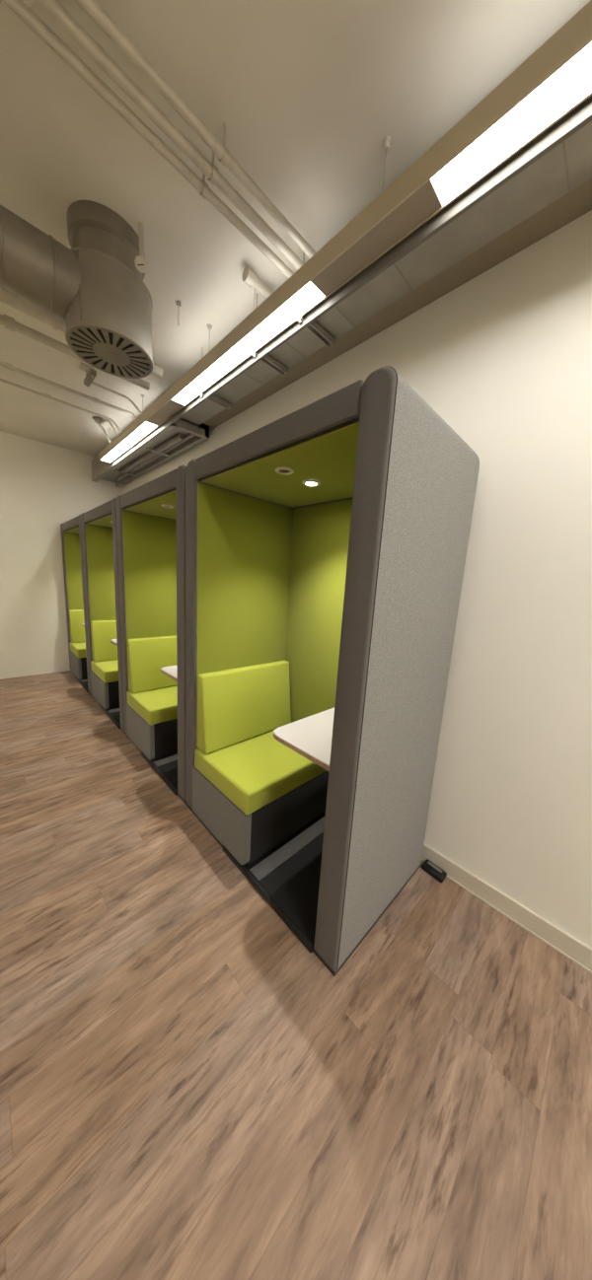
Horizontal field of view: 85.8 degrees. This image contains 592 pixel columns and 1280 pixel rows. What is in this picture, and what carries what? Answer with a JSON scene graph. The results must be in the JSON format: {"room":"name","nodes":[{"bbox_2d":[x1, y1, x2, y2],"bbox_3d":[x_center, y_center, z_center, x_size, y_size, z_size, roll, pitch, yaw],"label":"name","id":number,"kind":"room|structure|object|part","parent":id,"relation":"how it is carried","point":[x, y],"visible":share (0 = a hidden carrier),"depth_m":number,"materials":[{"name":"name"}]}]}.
{"room":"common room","nodes":[
{"label":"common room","id":0,"kind":"room"},
{"bbox_2d":[0,430,123,679],"bbox_3d":[-4.335,-0.960,3.579,4.619,3.100,0.100,-6,14,-44],"label":"wall","id":1,"kind":"structure","parent":0,"point":[43,486],"depth_m":4.30,"materials":[{"name":"paint"}]},
{"bbox_2d":[91,417,209,487],"bbox_3d":[-1.860,-2.216,3.744,0.352,0.275,2.701,-6,14,-44],"label":"air duct","id":2,"kind":"object","parent":1,"relation":"attached to","point":[169,440],"visible":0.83,"depth_m":3.39,"materials":[{"name":"metal"}]},
{"bbox_2d":[0,0,589,456],"bbox_3d":[-0.970,-1.753,0.021,4.619,0.100,9.492,-6,14,-44],"label":"ceiling","id":3,"kind":"structure","parent":0,"point":[307,94],"depth_m":1.15,"materials":[{"name":"paint"}]},
{"bbox_2d":[0,204,81,319],"bbox_3d":[-2.186,-1.623,0.400,3.184,0.433,0.266,-6,14,-44],"label":"air duct","id":4,"kind":"object","parent":3,"relation":"hanging from","point":[35,267],"visible":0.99,"depth_m":1.36,"materials":[{"name":"metal"}]},
{"bbox_2d":[0,360,136,421],"bbox_3d":[-2.965,-2.015,1.727,3.954,0.217,0.038,-6,14,-44],"label":"conduit","id":5,"kind":"object","parent":3,"relation":"attached to","point":[3,364],"visible":0.88,"depth_m":2.69,"materials":[{"name":"white metal"}]},
{"bbox_2d":[0,313,149,390],"bbox_3d":[-2.582,-1.951,1.265,3.850,0.136,0.073,-6,14,-44],"label":"pipe","id":6,"kind":"object","parent":3,"relation":"attached to","point":[9,322],"visible":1,"depth_m":2.12,"materials":[{"name":"white metal"}]},
{"bbox_2d":[0,287,162,378],"bbox_3d":[-2.401,-1.904,1.084,3.850,0.144,0.090,-6,14,-44],"label":"pipe","id":7,"kind":"object","parent":3,"relation":"attached to","point":[8,298],"visible":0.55,"depth_m":1.89,"materials":[{"name":"white metal"}]},
{"bbox_2d":[78,362,96,387],"bbox_3d":[-1.641,-2.119,2.529,0.090,0.135,0.250,-6,14,-44],"label":"bracket","id":8,"kind":"object","parent":3,"relation":"attached to","point":[91,374],"visible":0.98,"depth_m":2.53,"materials":[{"name":"metal"}]},
{"bbox_3d":[-1.689,-2.192,2.571,0.090,0.012,0.100,-6,14,-44],"label":"mounting plate","id":9,"kind":"part","parent":8,"relation":"part of","materials":[{"name":"white metal"}]},
{"bbox_2d":[92,416,104,424],"bbox_3d":[-2.116,-2.357,3.424,0.124,0.035,0.124,-6,14,-44],"label":"junction box","id":10,"kind":"object","parent":3,"relation":"attached to","point":[97,419],"visible":0.77,"depth_m":3.39,"materials":[{"name":"metal"}]},
{"bbox_2d":[97,423,110,442],"bbox_3d":[-2.096,-2.260,3.503,0.137,0.191,0.024,-6,14,-44],"label":"conduit","id":11,"kind":"object","parent":10,"relation":"attached to","point":[99,424],"visible":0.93,"depth_m":3.49,"materials":[{"name":"beige metal"}]},
{"bbox_2d":[99,419,118,436],"bbox_3d":[-1.990,-2.234,3.389,0.246,0.192,0.058,6,10,14],"label":"conduit","id":12,"kind":"object","parent":10,"relation":"attached to","point":[106,420],"visible":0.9,"depth_m":3.36,"materials":[{"name":"white metal"}]},
{"bbox_2d":[65,200,153,378],"bbox_3d":[-0.943,-1.727,1.614,0.396,0.503,0.396,-6,14,-44],"label":"ceiling vent","id":13,"kind":"object","parent":3,"relation":"in","point":[108,319],"visible":0.95,"depth_m":1.49,"materials":[{"name":"metal"}]},
{"bbox_3d":[-0.958,-1.483,1.657,0.394,0.006,0.394,-6,14,-44],"label":"plate","id":14,"kind":"part","parent":13,"relation":"part of","materials":[{"name":"metal"}]},
{"bbox_2d":[134,221,146,273],"bbox_3d":[-0.728,-1.846,1.489,0.055,0.200,0.063,-6,14,-44],"label":"hanger","id":15,"kind":"object","parent":3,"relation":"hanging from","point":[140,262],"visible":1,"depth_m":1.50,"materials":[{"name":"white paint"}]},
{"bbox_3d":[-0.729,-1.863,1.499,0.024,0.171,0.044,0,11,-18],"label":"stem","id":16,"kind":"part","parent":15,"relation":"part of","materials":[{"name":"white metal"}]},
{"bbox_2d":[0,0,293,278],"bbox_3d":[-1.442,-1.710,0.218,3.990,0.110,0.040,-6,14,-44],"label":"conduit","id":17,"kind":"object","parent":3,"relation":"attached to","point":[19,8],"visible":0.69,"depth_m":1.08,"materials":[{"name":"white metal"}]},
{"bbox_2d":[33,0,304,269],"bbox_3d":[-1.393,-1.697,0.170,3.990,0.112,0.045,-6,14,-44],"label":"conduit","id":18,"kind":"object","parent":3,"relation":"attached to","point":[53,9],"visible":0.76,"depth_m":1.06,"materials":[{"name":"white metal"}]},
{"bbox_2d":[175,300,180,325],"bbox_3d":[-0.706,-1.961,1.916,0.028,0.120,0.028,-6,14,-44],"label":"ceiling hook","id":19,"kind":"object","parent":3,"relation":"attached to","point":[177,303],"visible":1,"depth_m":1.91,"materials":[{"name":"metal"}]},
{"bbox_2d":[74,0,316,258],"bbox_3d":[-1.337,-1.685,0.114,3.990,0.110,0.040,-6,14,-44],"label":"conduit","id":20,"kind":"object","parent":3,"relation":"attached to","point":[92,8],"visible":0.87,"depth_m":1.06,"materials":[{"name":"white metal"}]},
{"bbox_3d":[-0.260,-1.823,1.155,0.009,0.074,0.009,-1,11,-22],"label":"clip rod","id":21,"kind":"part","parent":20,"relation":"part of","materials":[{"name":"white metal"}]},
{"bbox_2d":[199,347,231,409],"bbox_3d":[-0.595,-1.936,2.377,0.255,0.317,0.040,-6,14,-44],"label":"channel","id":22,"kind":"object","parent":3,"relation":"hanging from","point":[214,398],"visible":0.66,"depth_m":2.41,"materials":[{"name":"metal"}]},
{"bbox_2d":[171,95,591,425],"bbox_3d":[1.337,-1.439,0.465,0.250,0.266,6.595,-6,14,-44],"label":"cable tray","id":23,"kind":"object","parent":22,"relation":"attached to","point":[556,162],"visible":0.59,"depth_m":1.24,"materials":[{"name":"metal"}]},
{"bbox_2d":[241,266,272,298],"bbox_3d":[-0.205,-1.916,1.718,0.165,0.058,0.059,-6,14,-44],"label":"stub","id":24,"kind":"object","parent":3,"relation":"attached to","point":[249,278],"visible":0.93,"depth_m":1.69,"materials":[{"name":"white plastic"}]},
{"bbox_2d":[251,293,287,375],"bbox_3d":[-0.149,-1.830,1.930,0.255,0.317,0.040,-6,14,-44],"label":"channel","id":25,"kind":"object","parent":3,"relation":"hanging from","point":[268,360],"visible":0.66,"depth_m":1.96,"materials":[{"name":"metal"}]},
{"bbox_2d":[296,251,334,348],"bbox_3d":[0.116,-1.767,1.665,0.255,0.317,0.040,-6,14,-44],"label":"channel","id":26,"kind":"object","parent":3,"relation":"hanging from","point":[315,328],"visible":0.62,"depth_m":1.70,"materials":[{"name":"metal"}]},
{"bbox_2d":[98,0,591,463],"bbox_3d":[0.485,-1.641,1.036,0.116,0.300,8.045,-6,14,-44],"label":"pendant lamp","id":27,"kind":"object","parent":3,"relation":"hanging from","point":[555,79],"visible":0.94,"depth_m":1.08,"materials":[{"name":"white metal"}]},
{"bbox_2d":[91,381,142,415],"bbox_3d":[-1.564,-2.085,2.787,0.462,0.162,0.062,-4,13,-38],"label":"conduit","id":28,"kind":"object","parent":27,"relation":"attached to","point":[93,383],"visible":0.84,"depth_m":2.78,"materials":[{"name":"white metal"}]},
{"bbox_2d":[101,422,156,462],"bbox_3d":[-1.790,-2.043,3.333,0.102,0.008,1.465,-6,14,-44],"label":"diffuser","id":29,"kind":"object","parent":27,"relation":"attached to","point":[140,430],"depth_m":3.22,"materials":[{"name":"white plastic"}]},
{"bbox_3d":[-1.094,-1.875,2.635,0.104,0.007,0.531,-6,14,-44],"label":"blanking plate","id":30,"kind":"part","parent":27,"relation":"part of","materials":[{"name":"beige metal"}]},
{"bbox_2d":[172,281,324,405],"bbox_3d":[-0.405,-1.713,1.944,0.102,0.008,1.443,-6,14,-44],"label":"diffuser","id":31,"kind":"object","parent":27,"relation":"attached to","point":[304,296],"depth_m":1.75,"materials":[{"name":"white plastic"}]},
{"bbox_3d":[0.284,-1.546,1.253,0.104,0.007,0.533,-6,14,-44],"label":"blanking plate","id":32,"kind":"part","parent":27,"relation":"part of","materials":[{"name":"beige metal"}]},
{"bbox_2d":[430,41,591,205],"bbox_3d":[0.976,-1.384,0.559,0.102,0.008,1.450,-6,14,-44],"label":"diffuser","id":33,"kind":"object","parent":27,"relation":"attached to","point":[565,82],"depth_m":0.90,"materials":[{"name":"white plastic"}]},
{"bbox_2d":[0,670,591,1279],"bbox_3d":[-1.160,1.392,0.580,4.619,0.100,9.492,-6,14,-44],"label":"floor","id":34,"kind":"structure","parent":0,"point":[188,1091],"depth_m":1.00,"materials":[{"name":"brown wood"}]},
{"bbox_2d":[60,514,91,695],"bbox_3d":[-2.616,-0.497,4.405,0.766,2.107,1.267,-6,14,-44],"label":"booth","id":35,"kind":"object","parent":34,"relation":"on","point":[71,531],"visible":0.37,"depth_m":4.46,"materials":[{"name":"green fabric"}]},
{"bbox_3d":[-2.563,-1.477,4.224,0.723,0.096,1.032,-6,14,-44],"label":"roof panel","id":36,"kind":"part","parent":35,"relation":"part of","materials":[{"name":"grey fabric"}]},
{"bbox_3d":[-3.019,-0.602,4.801,0.712,2.083,0.114,-6,14,-44],"label":"panel","id":37,"kind":"part","parent":35,"relation":"part of","materials":[{"name":"green fabric"}]},
{"bbox_3d":[-2.962,-0.221,4.772,0.696,0.465,0.120,-6,14,-44],"label":"backrest","id":38,"kind":"part","parent":35,"relation":"part of","materials":[{"name":"green fabric"}]},
{"bbox_2d":[69,641,86,657],"bbox_3d":[-2.830,0.109,4.668,0.719,0.126,0.559,-6,14,-44],"label":"seat cushion","id":39,"kind":"object","parent":35,"relation":"on","point":[76,649],"depth_m":4.37,"materials":[{"name":"green fabric"}]},
{"bbox_3d":[-2.687,0.511,4.574,0.718,0.014,1.036,-6,14,-44],"label":"floor panel","id":40,"kind":"part","parent":35,"relation":"part of","materials":[{"name":"black carpet"}]},
{"bbox_2d":[80,497,124,732],"bbox_3d":[-1.731,-0.287,3.518,0.766,2.107,1.267,-6,14,-44],"label":"booth","id":41,"kind":"object","parent":34,"relation":"on","point":[99,524],"visible":0.4,"depth_m":3.59,"materials":[{"name":"green fabric"}]},
{"bbox_3d":[-1.679,-1.266,3.337,0.723,0.096,1.032,-6,14,-44],"label":"roof panel","id":42,"kind":"part","parent":41,"relation":"part of","materials":[{"name":"grey fabric"}]},
{"bbox_3d":[-2.134,-0.392,3.914,0.712,2.083,0.114,-6,14,-44],"label":"panel","id":43,"kind":"part","parent":41,"relation":"part of","materials":[{"name":"green fabric"}]},
{"bbox_3d":[-2.078,-0.011,3.885,0.696,0.465,0.120,-6,14,-44],"label":"backrest","id":44,"kind":"part","parent":41,"relation":"part of","materials":[{"name":"green fabric"}]},
{"bbox_2d":[90,659,118,682],"bbox_3d":[-1.945,0.320,3.782,0.719,0.126,0.559,-6,14,-44],"label":"seat cushion","id":45,"kind":"object","parent":41,"relation":"on","point":[106,671],"depth_m":3.49,"materials":[{"name":"green fabric"}]},
{"bbox_3d":[-1.802,0.722,3.687,0.718,0.014,1.036,-6,14,-44],"label":"floor panel","id":46,"kind":"part","parent":41,"relation":"part of","materials":[{"name":"black carpet"}]},
{"bbox_2d":[115,464,186,803],"bbox_3d":[-0.847,-0.076,2.631,0.766,2.107,1.267,-6,14,-44],"label":"booth","id":47,"kind":"object","parent":34,"relation":"on","point":[150,517],"visible":0.53,"depth_m":2.70,"materials":[{"name":"green fabric"}]},
{"bbox_3d":[-0.795,-1.055,2.451,0.723,0.096,1.032,-6,14,-44],"label":"roof panel","id":48,"kind":"part","parent":47,"relation":"part of","materials":[{"name":"grey fabric"}]},
{"bbox_3d":[-1.250,-0.181,3.028,0.712,2.083,0.114,-6,14,-44],"label":"panel","id":49,"kind":"part","parent":47,"relation":"part of","materials":[{"name":"green fabric"}]},
{"bbox_2d":[126,685,177,724],"bbox_3d":[-1.061,0.530,2.895,0.719,0.126,0.559,-6,14,-44],"label":"seat cushion","id":50,"kind":"object","parent":47,"relation":"on","point":[158,705],"depth_m":2.63,"materials":[{"name":"green fabric"}]},
{"bbox_3d":[-1.194,0.200,2.999,0.696,0.465,0.120,-6,14,-44],"label":"backrest","id":51,"kind":"part","parent":47,"relation":"part of","materials":[{"name":"green fabric"}]},
{"bbox_3d":[-0.918,0.932,2.800,0.718,0.014,1.036,-6,14,-44],"label":"floor panel","id":52,"kind":"part","parent":47,"relation":"part of","materials":[{"name":"black carpet"}]},
{"bbox_2d":[160,503,174,508],"bbox_3d":[-0.936,-0.977,2.327,0.088,0.010,0.088,-6,14,-44],"label":"recessed light","id":53,"kind":"object","parent":47,"relation":"on","point":[162,505],"depth_m":2.31,"materials":[{"name":"grey rubber"}]},
{"bbox_2d":[185,365,479,976],"bbox_3d":[0.037,0.135,1.745,0.766,2.107,1.267,-6,14,-44],"label":"booth","id":54,"kind":"object","parent":34,"relation":"on","point":[326,542],"visible":1,"depth_m":1.47,"materials":[{"name":"grey fabric"}]},
{"bbox_3d":[-0.309,0.411,2.112,0.696,0.465,0.120,-6,14,-44],"label":"backrest","id":55,"kind":"part","parent":54,"relation":"part of","materials":[{"name":"green fabric"}]},
{"bbox_3d":[-0.366,0.030,2.141,0.712,2.083,0.114,-6,14,-44],"label":"panel","id":56,"kind":"part","parent":54,"relation":"part of","materials":[{"name":"green fabric"}]},
{"bbox_2d":[194,729,327,815],"bbox_3d":[-0.177,0.741,2.009,0.719,0.126,0.559,-6,14,-44],"label":"seat cushion","id":57,"kind":"object","parent":54,"relation":"on","point":[252,773],"depth_m":1.80,"materials":[{"name":"green fabric"}]},
{"bbox_3d":[0.090,-0.845,1.564,0.723,0.096,1.032,-6,14,-44],"label":"roof panel","id":58,"kind":"part","parent":54,"relation":"part of","materials":[{"name":"grey fabric"}]},
{"bbox_3d":[-0.034,1.143,1.914,0.718,0.014,1.036,-6,14,-44],"label":"floor panel","id":59,"kind":"part","parent":54,"relation":"part of","materials":[{"name":"black carpet"}]},
{"bbox_2d":[275,466,293,475],"bbox_3d":[-0.052,-0.766,1.440,0.088,0.010,0.088,-6,14,-44],"label":"recessed light","id":60,"kind":"object","parent":54,"relation":"on","point":[283,470],"depth_m":1.44,"materials":[{"name":"grey rubber"}]},
{"bbox_2d":[302,479,320,486],"bbox_3d":[0.078,-0.785,1.593,0.088,0.010,0.088,-6,14,-44],"label":"recessed light","id":61,"kind":"object","parent":54,"relation":"on","point":[308,482],"depth_m":1.58,"materials":[{"name":"white"}]},
{"bbox_3d":[0.301,0.098,1.999,0.030,2.079,1.263,-6,14,-44],"label":"panel","id":62,"kind":"part","parent":54,"relation":"part of","materials":[{"name":"green fabric"}]},
{"bbox_3d":[0.434,0.221,1.339,0.712,2.083,0.114,-6,14,-44],"label":"panel","id":63,"kind":"part","parent":54,"relation":"part of","materials":[{"name":"grey fabric"}]},
{"bbox_2d":[421,858,446,883],"bbox_3d":[0.741,1.238,1.710,0.062,0.036,0.116,-5,13,-40],"label":"power outlet","id":64,"kind":"object","parent":34,"relation":"on","point":[434,871],"visible":1,"depth_m":1.70,"materials":[{"name":"black plastic"}]},
{"bbox_3d":[0.746,1.220,1.713,0.018,0.002,0.078,-5,13,-40],"label":"silver plate","id":65,"kind":"part","parent":64,"relation":"part of","materials":[{"name":"silver metal"}]},
{"bbox_2d":[122,210,591,947],"bbox_3d":[0.551,-0.361,1.869,0.100,3.100,9.292,-6,14,-44],"label":"wall","id":66,"kind":"structure","parent":0,"point":[503,357],"depth_m":1.39,"materials":[{"name":"paint"}]},
{"bbox_2d":[203,178,591,427],"bbox_3d":[1.486,-1.535,0.589,0.154,0.235,6.592,-6,14,-44],"label":"cable tray","id":67,"kind":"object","parent":66,"relation":"attached to","point":[567,208],"depth_m":1.45,"materials":[{"name":"paint"}]},
{"bbox_2d":[421,843,591,973],"bbox_3d":[0.419,1.120,2.089,0.021,0.096,9.292,-6,14,-44],"label":"baseboard","id":68,"kind":"structure","parent":66,"relation":"attached to","point":[578,952],"depth_m":1.48,"materials":[{"name":"paint"}]},
{"bbox_3d":[-2.681,0.000,-1.268,0.100,3.100,9.292,-6,14,-44],"label":"wall","id":69,"kind":"structure","parent":0,"visible":0},
{"bbox_2d":[0,378,121,432],"bbox_3d":[-3.178,-2.017,1.927,3.928,0.137,0.046,-6,14,-44],"label":"conduit","id":70,"kind":"object","parent":69,"relation":"attached to","point":[46,395],"visible":0.92,"depth_m":2.90,"materials":[{"name":"white metal"}]}
]}

